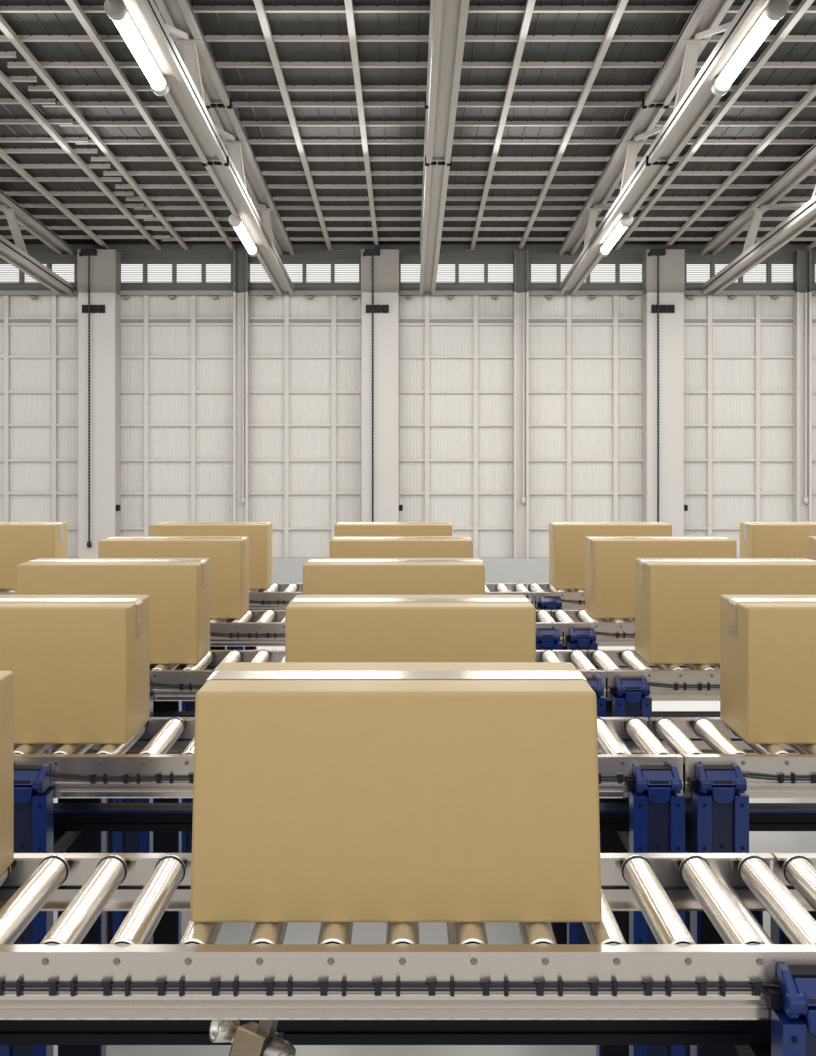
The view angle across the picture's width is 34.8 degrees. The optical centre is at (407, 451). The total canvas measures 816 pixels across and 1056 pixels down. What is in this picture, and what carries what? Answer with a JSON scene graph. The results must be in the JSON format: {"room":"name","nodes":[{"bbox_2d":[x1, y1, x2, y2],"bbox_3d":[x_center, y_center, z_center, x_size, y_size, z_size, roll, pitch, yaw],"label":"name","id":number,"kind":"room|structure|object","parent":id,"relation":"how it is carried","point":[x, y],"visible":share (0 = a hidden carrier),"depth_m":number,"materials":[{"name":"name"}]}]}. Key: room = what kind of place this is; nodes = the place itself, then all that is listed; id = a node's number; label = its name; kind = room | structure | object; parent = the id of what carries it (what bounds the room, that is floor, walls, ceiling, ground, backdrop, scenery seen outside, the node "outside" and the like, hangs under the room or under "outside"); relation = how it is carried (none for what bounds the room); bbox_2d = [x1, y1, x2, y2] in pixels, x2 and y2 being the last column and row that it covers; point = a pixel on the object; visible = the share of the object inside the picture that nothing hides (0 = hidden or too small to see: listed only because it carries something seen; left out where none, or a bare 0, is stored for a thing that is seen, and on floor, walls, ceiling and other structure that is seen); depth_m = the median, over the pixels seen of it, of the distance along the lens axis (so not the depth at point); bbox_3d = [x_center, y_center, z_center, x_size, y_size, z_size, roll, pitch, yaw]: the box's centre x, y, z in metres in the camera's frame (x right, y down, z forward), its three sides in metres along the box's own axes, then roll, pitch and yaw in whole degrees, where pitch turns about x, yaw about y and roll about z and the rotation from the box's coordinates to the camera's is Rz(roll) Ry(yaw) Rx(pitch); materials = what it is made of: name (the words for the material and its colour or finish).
{"room":"warehouse","nodes":[
{"label":"warehouse","id":0,"kind":"room"},
{"bbox_2d":[0,244,815,588],"bbox_3d":[0.000,-0.443,16.546,17.200,4.453,0.509,0,0,0],"label":"wall","id":1,"kind":"structure","parent":0,"point":[456,354],"depth_m":16.60,"materials":[{"name":"white metal"}]},
{"bbox_2d":[0,190,74,294],"bbox_3d":[-4.341,-2.566,11.090,0.190,1.144,10.980,0,0,0],"label":"roof truss","id":2,"kind":"object","parent":1,"relation":"on","point":[17,255],"visible":1,"depth_m":14.82,"materials":[{"name":"metal"}]},
{"bbox_2d":[0,261,76,283],"bbox_3d":[-4.929,-2.286,16.623,1.405,0.281,0.146,0,0,0],"label":"window","id":3,"kind":"structure","parent":1,"relation":"in","point":[9,274],"depth_m":16.69,"materials":[{"name":"white glass"}]},
{"bbox_2d":[121,261,232,283],"bbox_3d":[-2.982,-2.286,16.623,1.494,0.281,0.146,0,0,0],"label":"window","id":4,"kind":"structure","parent":1,"relation":"in","point":[144,272],"depth_m":16.69,"materials":[{"name":"white glass"}]},
{"bbox_2d":[109,0,293,294],"bbox_3d":[-1.545,-2.566,11.090,0.210,1.144,10.980,0,0,0],"label":"roof truss","id":5,"kind":"object","parent":1,"relation":"on","point":[196,87],"visible":1,"depth_m":10.11,"materials":[{"name":"metal"}]},
{"bbox_2d":[104,0,169,95],"bbox_3d":[-1.615,-2.416,7.820,0.112,0.181,1.387,0,0,0],"label":"tube light","id":6,"kind":"object","parent":5,"relation":"attached to","point":[116,11],"visible":1,"depth_m":7.64,"materials":[{"name":"white"}]},
{"bbox_2d":[113,13,165,90],"bbox_3d":[-1.615,-2.416,7.820,0.093,0.153,1.204,0,0,0],"label":"diffuser","id":7,"kind":"object","parent":6,"relation":"attached to","point":[125,25],"depth_m":7.77,"materials":[{"name":"white plastic"}]},
{"bbox_2d":[229,214,257,256],"bbox_3d":[-1.635,-2.153,12.985,0.112,0.186,1.497,0,0,0],"label":"tube light","id":8,"kind":"object","parent":5,"relation":"attached to","point":[236,222],"visible":0.98,"depth_m":12.78,"materials":[{"name":"white plastic"}]},
{"bbox_2d":[233,222,256,253],"bbox_3d":[-1.635,-2.153,12.985,0.093,0.159,1.314,0,0,0],"label":"diffuser","id":9,"kind":"object","parent":8,"relation":"attached to","point":[240,229],"depth_m":12.96,"materials":[{"name":"white plastic"}]},
{"bbox_2d":[233,250,249,521],"bbox_3d":[-2.113,-0.604,16.489,0.184,3.889,0.179,0,0,0],"label":"steel post","id":10,"kind":"object","parent":1,"relation":"on","point":[241,286],"visible":0.92,"depth_m":16.43,"materials":[{"name":"white metal"}]},
{"bbox_2d":[249,261,360,283],"bbox_3d":[-1.322,-2.286,16.623,1.443,0.281,0.146,0,0,0],"label":"window","id":11,"kind":"structure","parent":1,"relation":"in","point":[303,272],"depth_m":16.69,"materials":[{"name":"white glass"}]},
{"bbox_2d":[420,0,469,294],"bbox_3d":[0.243,-2.566,11.090,0.210,1.144,10.980,0,0,0],"label":"roof truss","id":12,"kind":"object","parent":1,"relation":"on","point":[448,18],"visible":1,"depth_m":9.42,"materials":[{"name":"metal"}]},
{"bbox_2d":[399,261,512,283],"bbox_3d":[0.626,-2.286,16.623,1.481,0.281,0.146,0,0,0],"label":"window","id":13,"kind":"structure","parent":1,"relation":"in","point":[456,272],"depth_m":16.69,"materials":[{"name":"white glass"}]},
{"bbox_2d":[513,250,528,557],"bbox_3d":[1.432,-0.604,16.489,0.184,3.889,0.179,0,0,0],"label":"steel post","id":14,"kind":"object","parent":1,"relation":"on","point":[520,258],"visible":1,"depth_m":16.48,"materials":[{"name":"white metal"}]},
{"bbox_2d":[529,261,641,283],"bbox_3d":[2.299,-2.286,16.623,1.507,0.281,0.146,0,0,0],"label":"window","id":15,"kind":"structure","parent":1,"relation":"in","point":[617,272],"depth_m":16.69,"materials":[{"name":"white glass"}]},
{"bbox_2d":[559,0,793,294],"bbox_3d":[2.018,-2.566,11.090,0.210,1.144,10.980,0,0,0],"label":"roof truss","id":16,"kind":"object","parent":1,"relation":"on","point":[695,99],"visible":1,"depth_m":10.24,"materials":[{"name":"metal"}]},
{"bbox_2d":[599,214,632,256],"bbox_3d":[2.067,-2.153,12.985,0.112,0.186,1.497,0,0,0],"label":"tube light","id":17,"kind":"object","parent":16,"relation":"attached to","point":[625,221],"visible":1,"depth_m":12.79,"materials":[{"name":"white plastic"}]},
{"bbox_2d":[601,222,627,253],"bbox_3d":[2.067,-2.153,12.985,0.093,0.159,1.314,0,0,0],"label":"diffuser","id":18,"kind":"object","parent":17,"relation":"attached to","point":[617,232],"depth_m":12.95,"materials":[{"name":"white plastic"}]},
{"bbox_2d":[711,0,788,95],"bbox_3d":[2.038,-2.416,7.820,0.112,0.181,1.387,0,0,0],"label":"tube light","id":19,"kind":"object","parent":16,"relation":"attached to","point":[775,10],"visible":1,"depth_m":7.66,"materials":[{"name":"white"}]},
{"bbox_2d":[716,12,777,90],"bbox_3d":[2.038,-2.416,7.820,0.093,0.153,1.204,0,0,0],"label":"diffuser","id":20,"kind":"object","parent":19,"relation":"attached to","point":[763,26],"depth_m":7.76,"materials":[{"name":"white plastic"}]},
{"bbox_2d":[685,261,792,283],"bbox_3d":[4.246,-2.286,16.623,1.443,0.281,0.146,0,0,0],"label":"window","id":21,"kind":"structure","parent":1,"relation":"in","point":[769,272],"depth_m":16.69,"materials":[{"name":"white glass"}]},
{"bbox_2d":[700,143,815,294],"bbox_3d":[3.818,-2.566,11.090,0.210,1.144,10.980,0,0,0],"label":"roof truss","id":22,"kind":"object","parent":1,"relation":"on","point":[752,254],"visible":1,"depth_m":13.85,"materials":[{"name":"metal"}]},
{"bbox_2d":[793,250,811,521],"bbox_3d":[5.002,-0.604,16.489,0.184,3.889,0.179,0,0,0],"label":"steel post","id":23,"kind":"object","parent":1,"relation":"on","point":[802,262],"visible":0.95,"depth_m":16.47,"materials":[{"name":"white metal"}]},
{"bbox_2d":[812,261,815,283],"bbox_3d":[5.912,-2.286,16.623,1.507,0.281,0.146,0,0,0],"label":"window","id":24,"kind":"structure","parent":1,"relation":"in","point":[813,262],"depth_m":16.55,"materials":[{"name":"white glass"}]},
{"bbox_2d":[0,0,815,249],"bbox_3d":[0.000,-2.883,12.175,17.200,0.627,9.150,0,0,0],"label":"ceiling","id":25,"kind":"structure","parent":0,"point":[328,97],"depth_m":11.39,"materials":[{"name":"paint"}]},
{"bbox_2d":[53,646,815,1055],"bbox_3d":[0.000,1.844,4.950,22.000,0.120,23.900,0,0,0],"label":"floor","id":26,"kind":"structure","parent":0,"point":[771,842],"depth_m":4.79,"materials":[{"name":"concrete"}]},
{"bbox_2d":[0,589,15,594],"bbox_3d":[-1.706,1.233,6.603,1.567,1.102,0.609,0,0,0],"label":"conveyor","id":27,"kind":"object","parent":26,"relation":"on","point":[2,591],"visible":0.03,"depth_m":6.40,"materials":[{"name":"silver metal"}]},
{"bbox_2d":[0,522,67,588],"bbox_3d":[-2.059,0.522,6.616,0.590,0.323,0.272,0,0,0],"label":"cardboard box","id":28,"kind":"object","parent":27,"relation":"on","point":[20,542],"visible":0.81,"depth_m":6.48,"materials":[{"name":"beige cardboard"}]},
{"bbox_2d":[149,522,271,588],"bbox_3d":[-0.997,0.522,6.616,0.590,0.323,0.272,0,0,0],"label":"cardboard box","id":29,"kind":"object","parent":27,"relation":"on","point":[259,534],"visible":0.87,"depth_m":6.48,"materials":[{"name":"beige cardboard"}]},
{"bbox_2d":[14,744,50,753],"bbox_3d":[-1.706,1.233,3.162,1.567,1.102,0.609,0,0,0],"label":"conveyor","id":30,"kind":"object","parent":26,"relation":"on","point":[16,746],"visible":0.02,"depth_m":3.36,"materials":[{"name":"grey metal"}]},
{"bbox_2d":[0,595,149,743],"bbox_3d":[-0.950,0.522,3.175,0.590,0.323,0.272,0,0,0],"label":"cardboard box","id":31,"kind":"object","parent":30,"relation":"on","point":[79,664],"visible":0.98,"depth_m":3.04,"materials":[{"name":"beige cardboard"}]},
{"bbox_2d":[77,249,120,557],"bbox_3d":[-3.894,-0.374,16.405,0.476,4.315,0.320,0,0,0],"label":"column","id":32,"kind":"structure","parent":26,"relation":"on","point":[105,268],"depth_m":16.25,"materials":[{"name":"white paint"}]},
{"bbox_2d":[79,249,96,547],"bbox_3d":[-3.988,-0.665,16.206,0.210,3.715,0.073,0,0,0],"label":"pull chain","id":33,"kind":"object","parent":32,"relation":"hanging from","point":[84,252],"visible":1,"depth_m":16.19,"materials":[{"name":"black metal"}]},
{"bbox_2d":[82,305,104,312],"bbox_3d":[-3.927,-1.788,16.235,0.288,0.100,0.030,0,0,0],"label":"strip","id":34,"kind":"object","parent":32,"relation":"attached to","point":[93,308],"visible":1,"depth_m":16.23,"materials":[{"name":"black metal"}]},
{"bbox_2d":[82,305,88,312],"bbox_3d":[-4.027,-1.788,16.235,0.088,0.100,0.029,0,0,0],"label":"socket","id":35,"kind":"object","parent":34,"relation":"attached to","point":[84,307],"depth_m":16.23,"materials":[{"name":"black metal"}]},
{"bbox_2d":[90,305,96,312],"bbox_3d":[-3.927,-1.788,16.235,0.088,0.100,0.029,0,0,0],"label":"socket","id":36,"kind":"object","parent":34,"relation":"attached to","point":[93,308],"depth_m":16.23,"materials":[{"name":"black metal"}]},
{"bbox_2d":[98,305,104,312],"bbox_3d":[-3.827,-1.788,16.235,0.088,0.100,0.029,0,0,0],"label":"socket","id":37,"kind":"object","parent":34,"relation":"attached to","point":[101,308],"depth_m":16.23,"materials":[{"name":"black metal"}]},
{"bbox_2d":[106,798,112,943],"bbox_3d":[-1.706,1.233,4.309,1.567,1.102,0.609,0,0,0],"label":"conveyor","id":38,"kind":"object","parent":26,"relation":"on","point":[109,834],"visible":0.02,"depth_m":4.53,"materials":[{"name":"metal"}]},
{"bbox_2d":[16,558,209,663],"bbox_3d":[-0.971,0.522,4.322,0.590,0.323,0.272,0,0,0],"label":"cardboard box","id":39,"kind":"object","parent":38,"relation":"on","point":[178,589],"visible":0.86,"depth_m":4.19,"materials":[{"name":"beige cardboard"}]},
{"bbox_2d":[0,717,684,1055],"bbox_3d":[-0.150,1.233,3.162,1.567,1.102,0.609,0,0,0],"label":"conveyor","id":40,"kind":"object","parent":26,"relation":"on","point":[642,798],"visible":0.37,"depth_m":2.94,"materials":[{"name":"silver metal"}]},
{"bbox_2d":[285,595,535,661],"bbox_3d":[0.006,0.522,3.175,0.590,0.323,0.272,0,0,0],"label":"cardboard box","id":41,"kind":"object","parent":40,"relation":"on","point":[318,628],"visible":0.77,"depth_m":3.04,"materials":[{"name":"beige cardboard"}]},
{"bbox_2d":[113,649,605,943],"bbox_3d":[-0.150,1.233,4.309,1.567,1.102,0.609,0,0,0],"label":"conveyor","id":42,"kind":"object","parent":26,"relation":"on","point":[170,684],"visible":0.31,"depth_m":4.24,"materials":[{"name":"grey metal"}]},
{"bbox_2d":[303,558,484,594],"bbox_3d":[-0.046,0.522,4.322,0.590,0.323,0.272,0,0,0],"label":"cardboard box","id":43,"kind":"object","parent":42,"relation":"on","point":[321,576],"visible":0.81,"depth_m":4.19,"materials":[{"name":"beige cardboard"}]},
{"bbox_2d":[182,609,562,852],"bbox_3d":[-0.150,1.233,5.455,1.567,1.102,0.609,0,0,0],"label":"conveyor","id":44,"kind":"object","parent":26,"relation":"on","point":[255,627],"visible":0.22,"depth_m":5.24,"materials":[{"name":"silver metal"}]},
{"bbox_2d":[330,536,472,557],"bbox_3d":[-0.028,0.522,5.469,0.590,0.323,0.272,0,0,0],"label":"cardboard box","id":45,"kind":"object","parent":44,"relation":"on","point":[340,546],"visible":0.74,"depth_m":5.33,"materials":[{"name":"beige cardboard"}]},
{"bbox_2d":[361,249,398,521],"bbox_3d":[-0.350,-0.374,16.405,0.476,4.315,0.320,0,0,0],"label":"column","id":46,"kind":"structure","parent":26,"relation":"on","point":[386,265],"depth_m":16.25,"materials":[{"name":"white paint"}]},
{"bbox_2d":[363,249,379,521],"bbox_3d":[-0.455,-0.665,16.206,0.210,3.715,0.073,0,0,0],"label":"pull chain","id":47,"kind":"object","parent":46,"relation":"hanging from","point":[368,252],"visible":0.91,"depth_m":16.19,"materials":[{"name":"black metal"}]},
{"bbox_2d":[366,305,388,312],"bbox_3d":[-0.384,-1.788,16.235,0.288,0.100,0.030,0,0,0],"label":"strip","id":48,"kind":"object","parent":46,"relation":"attached to","point":[377,308],"visible":1,"depth_m":16.23,"materials":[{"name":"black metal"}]},
{"bbox_2d":[366,305,371,312],"bbox_3d":[-0.483,-1.788,16.235,0.088,0.100,0.029,0,0,0],"label":"socket","id":49,"kind":"object","parent":48,"relation":"attached to","point":[368,307],"depth_m":16.23,"materials":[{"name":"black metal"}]},
{"bbox_2d":[374,305,380,312],"bbox_3d":[-0.384,-1.788,16.235,0.088,0.100,0.029,0,0,0],"label":"socket","id":50,"kind":"object","parent":48,"relation":"attached to","point":[377,308],"depth_m":16.23,"materials":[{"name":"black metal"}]},
{"bbox_2d":[382,305,388,312],"bbox_3d":[-0.283,-1.788,16.235,0.088,0.100,0.029,0,0,0],"label":"socket","id":51,"kind":"object","parent":48,"relation":"attached to","point":[385,308],"depth_m":16.23,"materials":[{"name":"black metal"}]},
{"bbox_2d":[227,583,534,649],"bbox_3d":[-0.150,1.233,6.603,1.567,1.102,0.609,0,0,0],"label":"conveyor","id":52,"kind":"object","parent":26,"relation":"on","point":[277,596],"visible":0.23,"depth_m":6.38,"materials":[{"name":"silver metal"}]},
{"bbox_2d":[334,522,451,535],"bbox_3d":[-0.073,0.522,6.616,0.590,0.323,0.272,0,0,0],"label":"cardboard box","id":53,"kind":"object","parent":52,"relation":"on","point":[341,528],"visible":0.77,"depth_m":6.48,"materials":[{"name":"beige cardboard"}]},
{"bbox_2d":[0,853,815,1055],"bbox_3d":[-0.150,1.233,2.014,1.567,1.102,0.609,0,0,0],"label":"conveyor","id":54,"kind":"object","parent":26,"relation":"on","point":[722,987],"visible":0.68,"depth_m":1.80,"materials":[{"name":"silver metal"}]},
{"bbox_2d":[209,1020,295,1055],"bbox_3d":[-0.210,0.842,1.843,0.154,0.076,0.062,0,0,24],"label":"fitting","id":55,"kind":"object","parent":54,"relation":"hanging from","point":[252,1038],"visible":0.92,"depth_m":1.83,"materials":[{"name":"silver metal"}]},
{"bbox_2d":[190,662,601,921],"bbox_3d":[-0.018,0.515,2.020,0.599,0.338,0.272,0,0,0],"label":"cardboard box","id":56,"kind":"object","parent":54,"relation":"on","point":[323,791],"visible":1,"depth_m":1.88,"materials":[{"name":"beige cardboard"}]},
{"bbox_2d":[528,583,584,616],"bbox_3d":[1.405,1.233,6.603,1.567,1.102,0.609,0,0,0],"label":"conveyor","id":57,"kind":"object","parent":26,"relation":"on","point":[547,597],"visible":0.2,"depth_m":6.38,"materials":[{"name":"silver metal"}]},
{"bbox_2d":[549,522,671,588],"bbox_3d":[1.024,0.522,6.616,0.590,0.323,0.272,0,0,0],"label":"cardboard box","id":58,"kind":"object","parent":57,"relation":"on","point":[566,539],"visible":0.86,"depth_m":6.48,"materials":[{"name":"beige cardboard"}]},
{"bbox_2d":[740,522,815,558],"bbox_3d":[2.014,0.522,6.616,0.590,0.323,0.272,0,0,0],"label":"cardboard box","id":59,"kind":"object","parent":57,"relation":"on","point":[757,539],"visible":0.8,"depth_m":6.48,"materials":[{"name":"beige cardboard"}]},
{"bbox_2d":[552,609,634,657],"bbox_3d":[1.405,1.233,5.455,1.567,1.102,0.609,0,0,0],"label":"conveyor","id":60,"kind":"object","parent":26,"relation":"on","point":[581,630],"visible":0.22,"depth_m":5.24,"materials":[{"name":"silver metal"}]},
{"bbox_2d":[585,536,736,617],"bbox_3d":[1.056,0.522,5.469,0.590,0.323,0.272,0,0,0],"label":"cardboard box","id":61,"kind":"object","parent":60,"relation":"on","point":[609,560],"visible":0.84,"depth_m":5.33,"materials":[{"name":"beige cardboard"}]},
{"bbox_2d":[808,536,815,559],"bbox_3d":[2.014,0.522,5.469,0.590,0.323,0.272,0,0,0],"label":"cardboard box","id":62,"kind":"object","parent":60,"relation":"on","point":[811,539],"visible":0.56,"depth_m":5.54,"materials":[{"name":"beige cardboard"}]},
{"bbox_2d":[588,649,719,728],"bbox_3d":[1.405,1.233,4.309,1.567,1.102,0.609,0,0,0],"label":"conveyor","id":63,"kind":"object","parent":26,"relation":"on","point":[632,683],"visible":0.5,"depth_m":4.09,"materials":[{"name":"silver metal"}]},
{"bbox_2d":[635,558,815,663],"bbox_3d":[1.071,0.522,4.322,0.590,0.323,0.272,0,0,0],"label":"cardboard box","id":64,"kind":"object","parent":63,"relation":"on","point":[677,600],"visible":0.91,"depth_m":4.19,"materials":[{"name":"beige cardboard"}]},
{"bbox_2d":[642,249,684,535],"bbox_3d":[3.219,-0.374,16.405,0.476,4.315,0.320,0,0,0],"label":"column","id":65,"kind":"structure","parent":26,"relation":"on","point":[671,265],"depth_m":16.25,"materials":[{"name":"grey concrete"}]},
{"bbox_2d":[648,249,665,521],"bbox_3d":[3.103,-0.665,16.206,0.210,3.715,0.073,0,0,0],"label":"pull chain","id":66,"kind":"object","parent":65,"relation":"hanging from","point":[653,252],"visible":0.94,"depth_m":16.19,"materials":[{"name":"black metal"}]},
{"bbox_2d":[651,305,674,312],"bbox_3d":[3.185,-1.788,16.235,0.288,0.100,0.030,0,0,0],"label":"strip","id":67,"kind":"object","parent":65,"relation":"attached to","point":[662,308],"visible":1,"depth_m":16.23,"materials":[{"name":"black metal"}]},
{"bbox_2d":[651,305,657,312],"bbox_3d":[3.085,-1.788,16.235,0.088,0.100,0.029,0,0,0],"label":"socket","id":68,"kind":"object","parent":67,"relation":"attached to","point":[653,307],"depth_m":16.23,"materials":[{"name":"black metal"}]},
{"bbox_2d":[659,305,666,312],"bbox_3d":[3.185,-1.788,16.235,0.088,0.100,0.029,0,0,0],"label":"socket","id":69,"kind":"object","parent":67,"relation":"attached to","point":[662,308],"depth_m":16.23,"materials":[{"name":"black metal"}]},
{"bbox_2d":[667,305,674,312],"bbox_3d":[3.285,-1.788,16.235,0.088,0.100,0.029,0,0,0],"label":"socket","id":70,"kind":"object","parent":67,"relation":"attached to","point":[670,308],"depth_m":16.23,"materials":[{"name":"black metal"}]},
{"bbox_2d":[649,717,815,1055],"bbox_3d":[1.405,1.233,3.162,1.567,1.102,0.609,0,0,0],"label":"conveyor","id":71,"kind":"object","parent":26,"relation":"on","point":[722,771],"visible":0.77,"depth_m":2.94,"materials":[{"name":"silver metal"}]},
{"bbox_2d":[720,595,815,743],"bbox_3d":[1.087,0.522,3.175,0.590,0.323,0.272,0,0,0],"label":"cardboard box","id":72,"kind":"object","parent":71,"relation":"on","point":[768,642],"visible":1,"depth_m":3.04,"materials":[{"name":"beige cardboard"}]},
{"bbox_2d":[770,853,815,943],"bbox_3d":[1.405,1.233,2.014,1.567,1.102,0.609,0,0,0],"label":"conveyor","id":73,"kind":"object","parent":26,"relation":"on","point":[796,871],"visible":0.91,"depth_m":2.19,"materials":[{"name":"silver metal"}]},
{"bbox_3d":[-1.706,1.233,2.014,1.567,1.102,0.609,0,0,0],"label":"conveyor","id":74,"kind":"object","parent":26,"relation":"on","visible":0},
{"bbox_2d":[0,671,13,874],"bbox_3d":[-0.948,0.522,2.028,0.590,0.323,0.272,0,0,0],"label":"cardboard box","id":75,"kind":"object","parent":74,"relation":"on","point":[6,677],"visible":1,"depth_m":2.12,"materials":[{"name":"beige cardboard"}]},
{"bbox_3d":[-1.706,1.233,5.455,1.567,1.102,0.609,0,0,0],"label":"conveyor","id":76,"kind":"object","parent":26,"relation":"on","visible":0},
{"bbox_2d":[98,536,248,617],"bbox_3d":[-0.978,0.522,5.469,0.590,0.323,0.272,0,0,0],"label":"cardboard box","id":77,"kind":"object","parent":76,"relation":"on","point":[228,556],"visible":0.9,"depth_m":5.33,"materials":[{"name":"beige cardboard"}]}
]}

